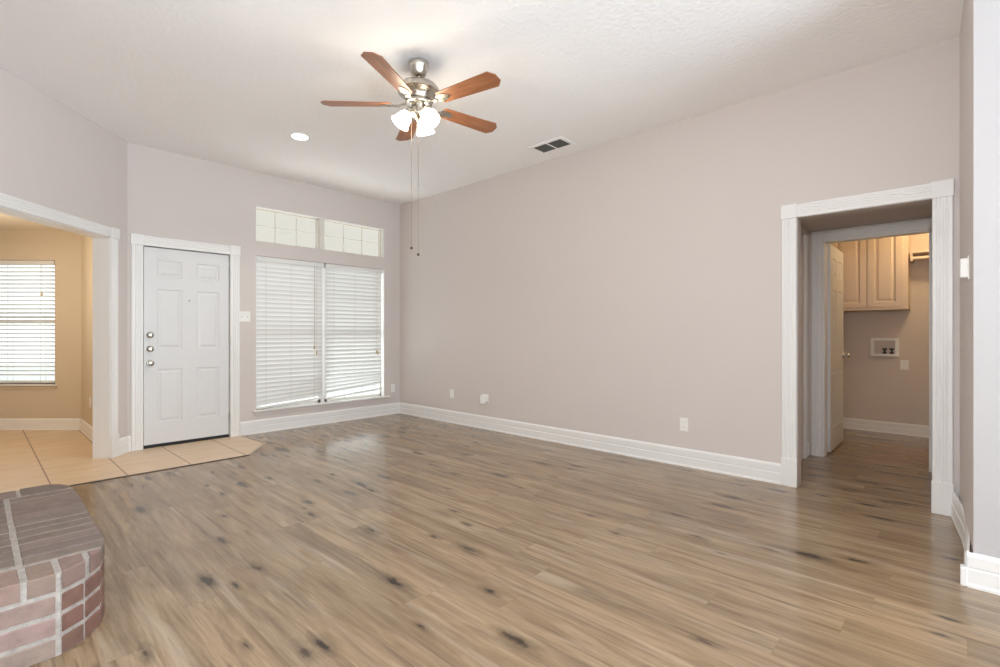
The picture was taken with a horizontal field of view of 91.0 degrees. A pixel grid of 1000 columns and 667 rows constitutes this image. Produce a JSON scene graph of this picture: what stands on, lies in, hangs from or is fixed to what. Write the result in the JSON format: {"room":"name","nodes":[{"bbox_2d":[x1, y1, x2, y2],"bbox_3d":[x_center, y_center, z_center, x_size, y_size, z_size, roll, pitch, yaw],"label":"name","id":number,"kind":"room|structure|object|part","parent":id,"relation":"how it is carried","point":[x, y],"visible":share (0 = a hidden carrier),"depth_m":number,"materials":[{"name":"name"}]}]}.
{"room":"living room","nodes":[
{"label":"living room","id":0,"kind":"room"},
{"bbox_2d":[0,213,60,229],"bbox_3d":[-5.405,-1.294,4.835,6.300,0.080,2.300,0,0,43],"label":"ceiling","id":1,"kind":"structure","parent":0,"point":[7,222],"depth_m":5.70,"materials":[{"name":"paint"}]},
{"bbox_2d":[0,230,80,417],"bbox_3d":[-6.697,-0.084,5.992,3.280,2.500,0.120,0,0,0],"label":"wall","id":2,"kind":"structure","parent":0,"point":[63,247],"depth_m":5.93,"materials":[{"name":"paint"}]},
{"bbox_2d":[0,320,57,388],"bbox_3d":[-5.943,-0.108,5.965,1.198,1.560,0.155,0,0,0],"label":"window","id":3,"kind":"structure","parent":2,"relation":"in","point":[16,385],"depth_m":5.92,"materials":[{"name":"plastic"}]},
{"bbox_2d":[0,260,54,382],"bbox_3d":[-5.944,-0.143,5.954,1.105,1.482,0.086,0,0,0],"label":"window blind","id":4,"kind":"object","parent":3,"relation":"attached to","point":[2,262],"visible":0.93,"depth_m":5.95,"materials":[{"name":"white plastic"}]},
{"bbox_3d":[-5.944,0.588,5.962,1.097,0.020,0.052,0,0,0],"label":"rail","id":5,"kind":"part","parent":4,"relation":"part of","materials":[{"name":"white plastic"}]},
{"bbox_3d":[-5.944,-0.127,5.962,0.798,1.414,0.070,0,0,0],"label":"ladder cord","id":6,"kind":"part","parent":4,"relation":"part of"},
{"bbox_3d":[-5.943,0.619,5.944,1.198,0.018,0.113,0,0,0],"label":"sill","id":7,"kind":"part","parent":3,"relation":"part of","materials":[{"name":"white wood"}]},
{"bbox_2d":[0,418,80,429],"bbox_3d":[-6.557,1.096,5.921,3.000,0.140,0.022,0,0,0],"label":"baseboard","id":8,"kind":"structure","parent":2,"relation":"attached to","point":[5,423],"depth_m":5.92,"materials":[{"name":"white wood"}]},
{"bbox_2d":[0,67,126,437],"bbox_3d":[-3.619,-0.359,3.667,0.145,3.050,2.340,0,0,-6],"label":"wall","id":9,"kind":"structure","parent":0,"point":[52,156],"depth_m":4.09,"materials":[{"name":"beige paint"}]},
{"bbox_2d":[0,207,109,457],"bbox_3d":[-3.625,0.136,3.720,0.147,2.060,1.726,0,0,-6],"label":"trim","id":10,"kind":"structure","parent":9,"relation":"attached to","point":[101,244],"depth_m":4.57,"materials":[{"name":"white wood"}]},
{"bbox_2d":[0,193,119,457],"bbox_3d":[-3.541,0.086,3.745,0.027,2.161,1.890,0,0,-6],"label":"trim","id":11,"kind":"structure","parent":9,"relation":"attached to","point":[6,201],"depth_m":4.59,"materials":[{"name":"white wood"}]},
{"bbox_3d":[-3.545,-0.943,3.743,0.019,0.092,1.696,0,0,-6],"label":"head casing","id":12,"kind":"part","parent":11,"relation":"part of","materials":[{"name":"white wood"}]},
{"bbox_3d":[-3.639,0.029,4.632,0.019,1.853,0.092,0,0,-6],"label":"casing","id":13,"kind":"part","parent":11,"relation":"part of","materials":[{"name":"white wood"}]},
{"bbox_2d":[119,436,128,454],"bbox_3d":[-3.651,1.087,4.760,0.022,0.157,0.160,0,0,-6],"label":"baseboard","id":14,"kind":"structure","parent":9,"relation":"attached to","point":[124,441],"depth_m":4.76,"materials":[{"name":"white wood"}]},
{"bbox_2d":[81,235,92,426],"bbox_3d":[-4.437,-0.084,5.436,1.695,2.500,0.120,0,0,43],"label":"wall","id":15,"kind":"structure","parent":0,"point":[86,242],"depth_m":5.67,"materials":[{"name":"paint"}]},
{"bbox_2d":[79,418,92,441],"bbox_3d":[-4.467,1.096,5.367,1.634,0.140,0.022,0,0,43],"label":"baseboard","id":16,"kind":"structure","parent":15,"relation":"attached to","point":[86,429],"depth_m":5.56,"materials":[{"name":"white wood"}]},
{"bbox_2d":[0,430,262,492],"bbox_3d":[-5.240,1.179,5.429,5.130,0.034,3.393,0,0,43],"label":"floor tile","id":17,"kind":"structure","parent":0,"point":[28,458],"depth_m":4.64,"materials":[{"name":"beige tile"}]},
{"bbox_2d":[68,455,248,486],"bbox_3d":[-2.915,1.163,4.147,0.020,0.006,1.490,0,0,43],"label":"trim","id":18,"kind":"structure","parent":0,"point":[243,455],"depth_m":4.13,"materials":[{"name":"metal"}]},
{"bbox_2d":[242,435,265,454],"bbox_3d":[-2.588,1.163,5.190,0.203,0.006,1.037,0,0,-31],"label":"trim","id":19,"kind":"structure","parent":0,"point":[261,445],"depth_m":5.09,"materials":[{"name":"brown wood"}]},
{"bbox_2d":[127,142,399,435],"bbox_3d":[-2.618,-0.359,6.055,0.120,3.050,3.486,0,0,43],"label":"wall","id":20,"kind":"structure","parent":0,"point":[170,195],"depth_m":5.63,"materials":[{"name":"beige paint"}]},
{"bbox_2d":[128,436,130,451],"bbox_3d":[-3.652,1.087,4.841,0.022,0.157,0.020,0,0,43],"label":"baseboard","id":21,"kind":"structure","parent":20,"relation":"attached to","point":[128,436],"depth_m":4.84,"materials":[{"name":"white wood"}]},
{"bbox_2d":[130,233,239,450],"bbox_3d":[-3.301,0.088,5.216,0.025,2.156,1.012,0,0,43],"label":"trim","id":22,"kind":"structure","parent":20,"relation":"attached to","point":[137,241],"depth_m":4.95,"materials":[{"name":"white wood"}]},
{"bbox_3d":[-3.612,0.140,4.888,0.017,2.052,0.098,0,0,43],"label":"casing","id":23,"kind":"part","parent":22,"relation":"part of","materials":[{"name":"white wood"}]},
{"bbox_3d":[-3.304,-0.935,5.219,0.017,0.098,0.806,0,0,43],"label":"head casing","id":24,"kind":"part","parent":22,"relation":"part of","materials":[{"name":"white wood"}]},
{"bbox_3d":[-2.995,0.140,5.550,0.017,2.052,0.098,0,0,43],"label":"casing","id":25,"kind":"part","parent":22,"relation":"part of","materials":[{"name":"white wood"}]},
{"bbox_2d":[143,245,229,448],"bbox_3d":[-3.334,0.135,5.247,0.174,2.057,0.837,0,0,43],"label":"door","id":26,"kind":"structure","parent":20,"relation":"in","point":[186,294],"depth_m":5.21,"materials":[{"name":"white paint"}]},
{"bbox_3d":[-3.527,0.300,4.961,0.066,0.066,0.066,0,0,43],"label":"knob","id":27,"kind":"part","parent":26,"relation":"part of","materials":[{"name":"silver metal"}]},
{"bbox_2d":[240,311,249,321],"bbox_3d":[-2.922,-0.194,5.626,0.021,0.118,0.118,0,0,43],"label":"light switch","id":28,"kind":"object","parent":20,"relation":"attached to","point":[244,315],"visible":1,"depth_m":5.62,"materials":[{"name":"white plastic"}]},
{"bbox_2d":[240,402,399,435],"bbox_3d":[-2.208,1.087,6.390,0.022,0.157,2.198,0,0,43],"label":"baseboard","id":29,"kind":"structure","parent":20,"relation":"attached to","point":[319,418],"depth_m":6.23,"materials":[{"name":"white wood"}]},
{"bbox_2d":[256,206,383,256],"bbox_3d":[-2.303,-1.272,6.392,0.121,0.435,1.776,0,0,43],"label":"window","id":30,"kind":"structure","parent":20,"relation":"in","point":[320,222],"depth_m":6.36,"materials":[{"name":"plastic"}]},
{"bbox_3d":[-2.647,-1.272,6.068,0.040,0.435,0.834,0,0,43],"label":"sash","id":31,"kind":"part","parent":30,"relation":"part of","materials":[{"name":"plastic"}]},
{"bbox_3d":[-2.021,-1.272,6.739,0.040,0.435,0.884,0,0,43],"label":"sash","id":32,"kind":"part","parent":30,"relation":"part of","materials":[{"name":"glass"}]},
{"bbox_2d":[252,267,389,415],"bbox_3d":[-2.264,0.025,6.405,0.160,1.871,1.870,0,0,43],"label":"window","id":33,"kind":"structure","parent":20,"relation":"in","point":[380,396],"depth_m":6.41,"materials":[{"name":"plastic"}]},
{"bbox_3d":[-2.625,-0.009,6.085,0.048,1.805,0.829,0,0,43],"label":"sash","id":34,"kind":"part","parent":33,"relation":"part of","materials":[{"name":"plastic"}]},
{"bbox_2d":[256,256,323,408],"bbox_3d":[-2.570,-0.010,6.043,0.077,1.794,0.830,0,0,43],"label":"window blind","id":35,"kind":"object","parent":33,"relation":"attached to","point":[288,292],"visible":1,"depth_m":6.02,"materials":[{"name":"white plastic"}]},
{"bbox_3d":[-2.580,0.853,6.051,0.052,0.069,0.821,0,0,43],"label":"rail","id":36,"kind":"part","parent":35,"relation":"part of","materials":[{"name":"white plastic"}]},
{"bbox_3d":[-2.579,0.003,6.052,0.025,1.720,0.600,0,0,43],"label":"ladder cord","id":37,"kind":"part","parent":35,"relation":"part of","materials":[{"name":"white fabric"}]},
{"bbox_3d":[-2.354,-0.360,6.235,0.004,1.013,0.004,0,0,43],"label":"lift cord","id":38,"kind":"part","parent":35,"relation":"part of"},
{"bbox_3d":[-2.245,0.902,6.387,0.108,0.018,1.870,0,0,43],"label":"sill","id":39,"kind":"part","parent":33,"relation":"part of","materials":[{"name":"white wood"}]},
{"bbox_3d":[-2.010,-0.009,6.745,0.048,1.805,0.875,0,0,43],"label":"sash","id":40,"kind":"part","parent":33,"relation":"part of","materials":[{"name":"plastic"}]},
{"bbox_2d":[324,264,382,398],"bbox_3d":[-1.974,-0.027,6.683,0.077,1.760,0.858,0,0,43],"label":"window blind","id":41,"kind":"object","parent":33,"relation":"attached to","point":[353,296],"visible":1,"depth_m":6.67,"materials":[{"name":"white plastic"}]},
{"bbox_3d":[-1.984,0.812,6.690,0.052,0.084,0.848,0,0,43],"label":"rail","id":42,"kind":"part","parent":41,"relation":"part of","materials":[{"name":"white plastic"}]},
{"bbox_2d":[390,384,394,391],"bbox_3d":[-1.552,0.789,7.103,0.010,0.116,0.072,0,0,43],"label":"wall outlet","id":43,"kind":"object","parent":20,"relation":"attached to","point":[392,386],"visible":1,"depth_m":7.10,"materials":[{"name":"white plastic"}]},
{"bbox_2d":[0,0,963,204],"bbox_3d":[-0.124,-1.934,2.729,8.304,0.100,4.949,0,0,43],"label":"ceiling","id":44,"kind":"structure","parent":0,"point":[226,82],"depth_m":3.46,"materials":[{"name":"paint"}]},
{"bbox_2d":[289,132,310,140],"bbox_3d":[-1.915,-1.881,4.698,0.196,0.008,0.196,0,0,43],"label":"recessed light","id":45,"kind":"object","parent":44,"relation":"in","point":[296,136],"visible":1,"depth_m":4.68,"materials":[{"name":"white plastic"}]},
{"bbox_2d":[320,52,500,255],"bbox_3d":[-0.526,-1.210,3.418,1.268,1.348,1.267,0,0,43],"label":"ceiling fan","id":46,"kind":"object","parent":44,"relation":"hanging from","point":[419,93],"visible":1,"depth_m":3.35,"materials":[{"name":"brown wood"}]},
{"bbox_3d":[-0.990,-1.589,3.398,0.481,0.006,0.140,0,12,-2],"label":"blade","id":47,"kind":"part","parent":46,"relation":"part of","materials":[{"name":"brown wood"}]},
{"bbox_3d":[-0.681,-1.589,3.005,0.140,0.006,0.481,12,3,16],"label":"blade","id":48,"kind":"part","parent":46,"relation":"part of","materials":[{"name":"brown wood"}]},
{"bbox_3d":[-0.683,-1.470,3.383,0.126,0.132,0.132,0,0,43],"label":"lamp shade","id":49,"kind":"part","parent":46,"relation":"part of","materials":[{"name":"white glass"}]},
{"bbox_3d":[-0.712,-1.589,3.814,0.140,0.006,0.481,-13,4,-20],"label":"blade","id":50,"kind":"part","parent":46,"relation":"part of","materials":[{"name":"brown wood"}]},
{"bbox_3d":[-0.612,-1.046,3.395,0.002,0.911,0.002,0,0,43],"label":"pull chain","id":51,"kind":"part","parent":46,"relation":"part of","materials":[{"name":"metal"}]},
{"bbox_3d":[-0.542,-1.470,3.535,0.126,0.132,0.132,0,0,43],"label":"lamp shade","id":52,"kind":"part","parent":46,"relation":"part of","materials":[{"name":"white glass"}]},
{"bbox_3d":[-0.493,-1.487,3.348,0.048,0.048,0.047,0,0,43],"label":"light bulb","id":53,"kind":"part","parent":46,"relation":"part of","materials":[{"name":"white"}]},
{"bbox_3d":[-0.479,-1.470,3.335,0.134,0.132,0.132,0,0,43],"label":"lamp shade","id":54,"kind":"part","parent":46,"relation":"part of","materials":[{"name":"white glass"}]},
{"bbox_3d":[-0.231,-1.589,3.678,0.481,0.006,0.140,0,-12,-38],"label":"blade","id":55,"kind":"part","parent":46,"relation":"part of","materials":[{"name":"brown wood"}]},
{"bbox_3d":[-0.211,-1.589,3.178,0.481,0.006,0.140,0,-12,34],"label":"blade","id":56,"kind":"part","parent":46,"relation":"part of","materials":[{"name":"brown wood"}]},
{"bbox_2d":[528,136,575,154],"bbox_3d":[0.520,-1.879,4.919,0.406,0.010,0.250,0,0,43],"label":"ceiling vent","id":57,"kind":"object","parent":44,"relation":"in","point":[558,143],"visible":1,"depth_m":4.90,"materials":[{"name":"metal"}]},
{"bbox_2d":[28,413,999,666],"bbox_3d":[0.953,1.196,3.884,8.304,0.060,8.020,0,0,43],"label":"floor","id":58,"kind":"structure","parent":0,"point":[394,540],"depth_m":2.52,"materials":[{"name":"wood"}]},
{"bbox_2d":[0,484,104,666],"bbox_3d":[-2.271,1.014,2.096,1.436,0.304,0.808,0,0,43],"label":"brick hearth","id":59,"kind":"object","parent":58,"relation":"on","point":[52,550],"visible":1,"depth_m":1.87,"materials":[{"name":"red brick"}]},
{"bbox_2d":[400,37,959,499],"bbox_3d":[0.751,-0.359,5.215,6.194,3.050,0.120,0,0,43],"label":"wall","id":60,"kind":"structure","parent":0,"point":[629,287],"depth_m":4.48,"materials":[{"name":"beige paint"}]},
{"bbox_2d":[450,389,453,398],"bbox_3d":[-0.632,0.790,6.416,0.072,0.116,0.010,0,0,43],"label":"wall outlet","id":61,"kind":"object","parent":60,"relation":"attached to","point":[451,390],"visible":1,"depth_m":6.41,"materials":[{"name":"white plastic"}]},
{"bbox_2d":[480,394,488,403],"bbox_3d":[-0.187,0.801,5.975,0.111,0.120,0.048,0,0,43],"label":"junction box","id":62,"kind":"object","parent":60,"relation":"attached to","point":[484,399],"visible":1,"depth_m":5.97,"materials":[{"name":"white plastic"}]},
{"bbox_2d":[400,402,780,484],"bbox_3d":[0.349,1.087,5.492,4.987,0.157,0.022,0,0,43],"label":"baseboard","id":63,"kind":"structure","parent":60,"relation":"attached to","point":[759,470],"depth_m":4.74,"materials":[{"name":"white wood"}]},
{"bbox_2d":[680,417,687,431],"bbox_3d":[1.617,0.800,4.318,0.072,0.116,0.010,0,0,43],"label":"wall outlet","id":64,"kind":"object","parent":60,"relation":"attached to","point":[683,421],"visible":1,"depth_m":4.31,"materials":[{"name":"white plastic"}]},
{"bbox_2d":[781,178,953,515],"bbox_3d":[2.528,0.090,3.457,0.981,2.151,0.027,0,0,43],"label":"trim","id":65,"kind":"structure","parent":60,"relation":"attached to","point":[941,192],"depth_m":3.19,"materials":[{"name":"white wood"}]},
{"bbox_3d":[2.213,0.038,3.756,0.100,1.835,0.019,0,0,43],"label":"casing","id":66,"kind":"part","parent":65,"relation":"part of","materials":[{"name":"white wood"}]},
{"bbox_3d":[2.532,-0.929,3.459,0.771,0.100,0.019,0,0,43],"label":"head casing","id":67,"kind":"part","parent":65,"relation":"part of","materials":[{"name":"white wood"}]},
{"bbox_3d":[2.850,0.038,3.162,0.100,1.835,0.019,0,0,43],"label":"casing","id":68,"kind":"part","parent":65,"relation":"part of","materials":[{"name":"white wood"}]},
{"bbox_2d":[801,227,807,459],"bbox_3d":[2.559,0.091,4.380,0.120,2.150,1.125,0,0,43],"label":"wall","id":69,"kind":"structure","parent":0,"point":[803,231],"depth_m":4.56,"materials":[{"name":"beige paint"}]},
{"bbox_2d":[803,234,807,458],"bbox_3d":[2.872,0.121,4.614,0.018,2.090,0.095,0,0,43],"label":"trim","id":70,"kind":"structure","parent":69,"relation":"attached to","point":[805,237],"depth_m":4.58,"materials":[{"name":"white wood"}]},
{"bbox_2d":[801,203,931,230],"bbox_3d":[3.005,-1.034,4.018,1.265,0.100,1.245,0,0,43],"label":"ceiling","id":71,"kind":"structure","parent":0,"point":[921,210],"depth_m":4.17,"materials":[{"name":"beige paint"}]},
{"bbox_2d":[808,216,931,454],"bbox_3d":[3.566,-0.084,4.264,2.600,2.500,0.120,0,0,43],"label":"wall","id":72,"kind":"structure","parent":0,"point":[809,232],"depth_m":4.73,"materials":[{"name":"paint"}]},
{"bbox_2d":[827,244,849,451],"bbox_3d":[3.416,0.141,5.012,0.168,2.015,0.790,0,0,43],"label":"door","id":73,"kind":"structure","parent":72,"relation":"in","point":[835,354],"depth_m":4.92,"materials":[{"name":"white paint"}]},
{"bbox_3d":[3.648,0.230,5.261,0.168,0.066,0.066,0,0,43],"label":"knob","id":74,"kind":"part","parent":73,"relation":"part of","materials":[{"name":"silver metal"}]},
{"bbox_2d":[811,218,931,472],"bbox_3d":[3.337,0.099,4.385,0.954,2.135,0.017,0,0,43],"label":"trim","id":75,"kind":"structure","parent":72,"relation":"attached to","point":[817,238],"depth_m":4.66,"materials":[{"name":"white wood"}]},
{"bbox_3d":[3.022,0.099,4.679,0.092,2.135,0.017,0,0,43],"label":"casing","id":76,"kind":"part","parent":75,"relation":"part of","materials":[{"name":"white wood"}]},
{"bbox_3d":[3.337,-0.923,4.385,0.770,0.092,0.017,0,0,43],"label":"head casing","id":77,"kind":"part","parent":75,"relation":"part of","materials":[{"name":"white wood"}]},
{"bbox_3d":[3.652,0.099,4.091,0.092,2.135,0.017,0,0,43],"label":"casing","id":78,"kind":"part","parent":75,"relation":"part of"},
{"bbox_2d":[843,233,928,425],"bbox_3d":[4.803,-0.084,5.591,2.600,2.500,0.100,0,0,43],"label":"wall","id":79,"kind":"structure","parent":0,"point":[875,388],"depth_m":5.72,"materials":[{"name":"paint"}]},
{"bbox_2d":[831,235,910,311],"bbox_3d":[4.318,-0.731,5.748,0.732,0.927,0.333,0,0,43],"label":"upper cabinet","id":80,"kind":"object","parent":79,"relation":"attached to","point":[876,272],"visible":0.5,"depth_m":5.57,"materials":[{"name":"beige paint"}]},
{"bbox_3d":[4.080,-0.738,5.756,0.352,0.872,0.020,0,0,43],"label":"door","id":81,"kind":"part","parent":80,"relation":"part of","materials":[{"name":"beige paint"}]},
{"bbox_3d":[4.320,-0.278,5.750,0.732,0.022,0.327,0,0,43],"label":"rail","id":82,"kind":"part","parent":80,"relation":"part of","materials":[{"name":"beige paint"}]},
{"bbox_3d":[4.329,-0.738,5.524,0.310,0.872,0.020,0,0,43],"label":"door","id":83,"kind":"part","parent":80,"relation":"part of","materials":[{"name":"beige paint"}]},
{"bbox_2d":[871,338,898,356],"bbox_3d":[4.519,0.161,5.769,0.260,0.213,0.028,0,0,43],"label":"washer box","id":84,"kind":"object","parent":79,"relation":"attached to","point":[879,346],"visible":1,"depth_m":5.77,"materials":[{"name":"white plastic"}]},
{"bbox_2d":[843,418,928,437],"bbox_3d":[4.798,1.101,5.512,1.800,0.130,0.022,0,0,43],"label":"baseboard","id":85,"kind":"structure","parent":79,"relation":"attached to","point":[848,423],"depth_m":5.75,"materials":[{"name":"white wood"}]},
{"bbox_2d":[900,360,908,369],"bbox_3d":[4.656,0.362,5.653,0.075,0.112,0.010,0,0,43],"label":"wall outlet","id":86,"kind":"object","parent":79,"relation":"attached to","point":[904,364],"visible":1,"depth_m":5.65,"materials":[{"name":"white plastic"}]},
{"bbox_2d":[910,250,928,263],"bbox_3d":[4.986,-0.851,5.151,1.034,0.103,0.295,0,0,43],"label":"closet shelf","id":87,"kind":"object","parent":79,"relation":"attached to","point":[918,254],"visible":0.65,"depth_m":5.38,"materials":[{"name":"beige paint"}]},
{"bbox_3d":[4.919,-0.826,5.066,1.016,0.037,0.038,0,0,43],"label":"hanging rod","id":88,"kind":"part","parent":87,"relation":"part of","materials":[{"name":"beige paint"}]},
{"bbox_2d":[960,0,972,552],"bbox_3d":[2.617,-0.359,2.692,0.104,3.050,1.229,0,0,41],"label":"wall","id":89,"kind":"structure","parent":0,"point":[966,31],"depth_m":2.62,"materials":[{"name":"beige paint"}]},
{"bbox_2d":[950,492,969,564],"bbox_3d":[2.537,1.085,2.695,0.054,0.157,1.082,0,0,40],"label":"baseboard","id":90,"kind":"structure","parent":89,"relation":"attached to","point":[957,515],"depth_m":2.83,"materials":[{"name":"white wood"}]},
{"bbox_2d":[960,255,968,279],"bbox_3d":[2.361,-0.332,2.496,0.035,0.118,0.074,0,0,43],"label":"wall control","id":91,"kind":"object","parent":89,"relation":"attached to","point":[964,262],"visible":1,"depth_m":2.47,"materials":[{"name":"white plastic"}]},
{"bbox_2d":[973,0,999,558],"bbox_3d":[2.998,-0.359,1.563,2.148,3.050,0.100,0,0,43],"label":"wall","id":92,"kind":"structure","parent":0,"point":[986,13],"depth_m":2.23,"materials":[{"name":"white paint"}]},
{"bbox_2d":[960,551,999,594],"bbox_3d":[2.927,1.087,1.560,2.137,0.157,0.042,0,0,43],"label":"baseboard","id":93,"kind":"structure","parent":92,"relation":"attached to","point":[981,572],"depth_m":2.23,"materials":[{"name":"white wood"}]},
{"label":"outside","id":94,"kind":"structure","parent":0,"visible":0},
{"bbox_2d":[0,360,377,400],"bbox_3d":[-12.685,1.366,15.931,19.716,0.100,22.000,0,0,43],"label":"ground","id":95,"kind":"structure","parent":94,"point":[2,377],"depth_m":15.38,"materials":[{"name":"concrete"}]}
]}

